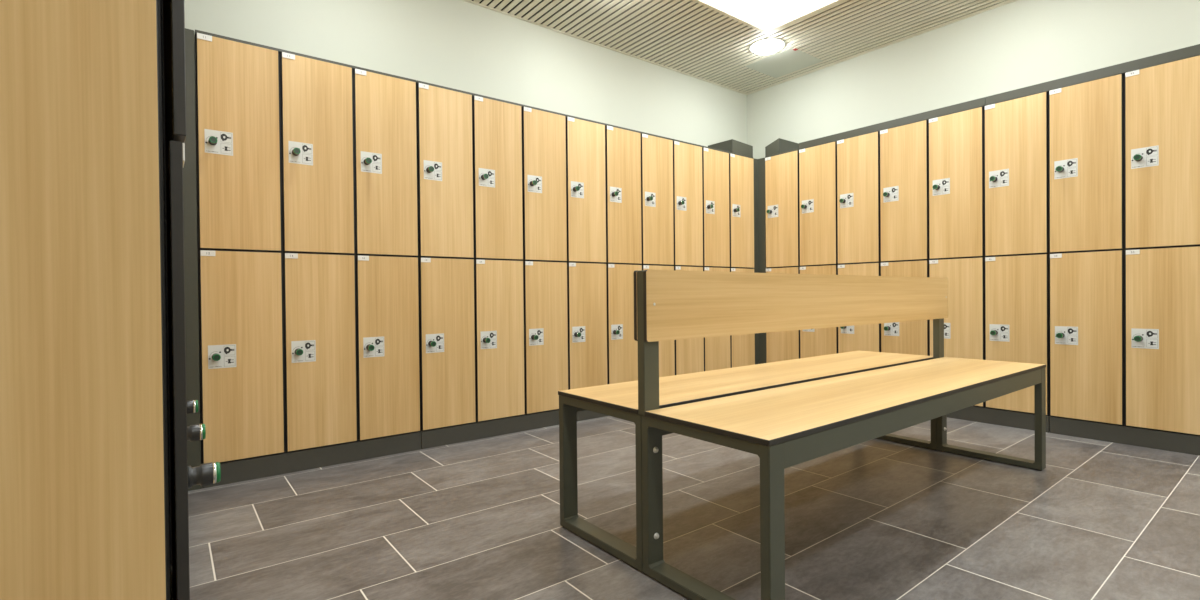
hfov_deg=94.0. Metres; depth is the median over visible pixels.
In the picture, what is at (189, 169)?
post
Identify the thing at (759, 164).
post
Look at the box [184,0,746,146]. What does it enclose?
wall
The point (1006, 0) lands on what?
trim
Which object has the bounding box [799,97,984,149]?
strip
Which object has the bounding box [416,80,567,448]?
locker
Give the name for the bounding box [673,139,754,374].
locker
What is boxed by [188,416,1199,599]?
floor
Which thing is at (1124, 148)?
locker
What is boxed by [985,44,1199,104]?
strip
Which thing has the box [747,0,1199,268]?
wall
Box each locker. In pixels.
[0,0,220,599]
[161,0,171,569]
[194,30,420,487]
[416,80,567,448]
[565,115,674,420]
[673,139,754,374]
[765,131,880,362]
[880,91,1049,432]
[1049,55,1199,455]
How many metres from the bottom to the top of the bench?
0.834 m
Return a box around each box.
[708,139,752,156]
[765,138,798,155]
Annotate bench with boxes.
[558,270,1045,599]
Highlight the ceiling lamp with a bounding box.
[749,37,785,53]
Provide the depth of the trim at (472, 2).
3.95 m
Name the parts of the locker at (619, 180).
knob, knob, lock plate, lock plate, door, door, lock plate, lock plate, panel, door, door, lock plate, door, door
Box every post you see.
[183,28,200,490]
[753,158,766,363]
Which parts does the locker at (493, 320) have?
number plate, number plate, knob, knob, lock plate, lock plate, door, door, number plate, number plate, knob, knob, lock plate, lock plate, panel, door, door, number plate, number plate, knob, knob, lock plate, lock plate, door, door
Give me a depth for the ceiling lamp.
4.02 m
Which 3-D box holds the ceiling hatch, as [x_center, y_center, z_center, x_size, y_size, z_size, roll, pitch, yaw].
[1.444,-1.858,4.392,0.407,0.015,0.433,-1,1,-38]
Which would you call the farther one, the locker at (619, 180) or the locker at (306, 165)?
the locker at (619, 180)
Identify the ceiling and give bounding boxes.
[469,0,1011,93]
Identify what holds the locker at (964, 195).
on the floor
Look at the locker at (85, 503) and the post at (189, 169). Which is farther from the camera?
the post at (189, 169)
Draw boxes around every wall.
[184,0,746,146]
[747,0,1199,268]
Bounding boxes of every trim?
[463,0,746,94]
[747,0,1015,94]
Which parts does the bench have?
leg frame, backrest, post, leg frame, seat, backrest, seat, leg frame, post, leg frame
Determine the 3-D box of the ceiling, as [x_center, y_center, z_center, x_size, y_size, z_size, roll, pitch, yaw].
[1.073,-1.924,1.440,5.050,0.200,5.630,-1,1,-38]
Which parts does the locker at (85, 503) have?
door, door, door, door, door, number plate, knob, knob, knob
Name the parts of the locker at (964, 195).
lock plate, lock plate, door, door, number plate, number plate, lock plate, lock plate, door, door, number plate, number plate, knob, knob, lock plate, lock plate, door, door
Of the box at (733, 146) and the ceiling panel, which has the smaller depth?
the ceiling panel
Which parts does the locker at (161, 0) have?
door, door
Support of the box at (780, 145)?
on the locker at (823, 216)
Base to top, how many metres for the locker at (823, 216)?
1.850 m
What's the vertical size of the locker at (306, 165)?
1.850 m
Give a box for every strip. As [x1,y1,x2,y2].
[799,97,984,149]
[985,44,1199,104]
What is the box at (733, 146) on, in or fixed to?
on the locker at (713, 189)
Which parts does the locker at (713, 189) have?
lock plate, door, door, lock plate, panel, door, door, lock plate, door, door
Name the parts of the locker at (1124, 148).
number plate, number plate, knob, knob, lock plate, lock plate, door, door, number plate, number plate, knob, knob, lock plate, lock plate, door, door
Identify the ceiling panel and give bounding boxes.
[692,0,842,33]
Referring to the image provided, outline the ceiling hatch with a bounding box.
[745,47,822,77]
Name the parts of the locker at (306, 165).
number plate, number plate, knob, knob, lock plate, lock plate, door, door, number plate, number plate, knob, knob, lock plate, lock plate, panel, door, door, number plate, number plate, knob, knob, lock plate, lock plate, door, door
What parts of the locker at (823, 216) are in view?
lock plate, door, door, lock plate, door, door, panel, lock plate, lock plate, door, door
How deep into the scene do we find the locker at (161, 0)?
1.40 m

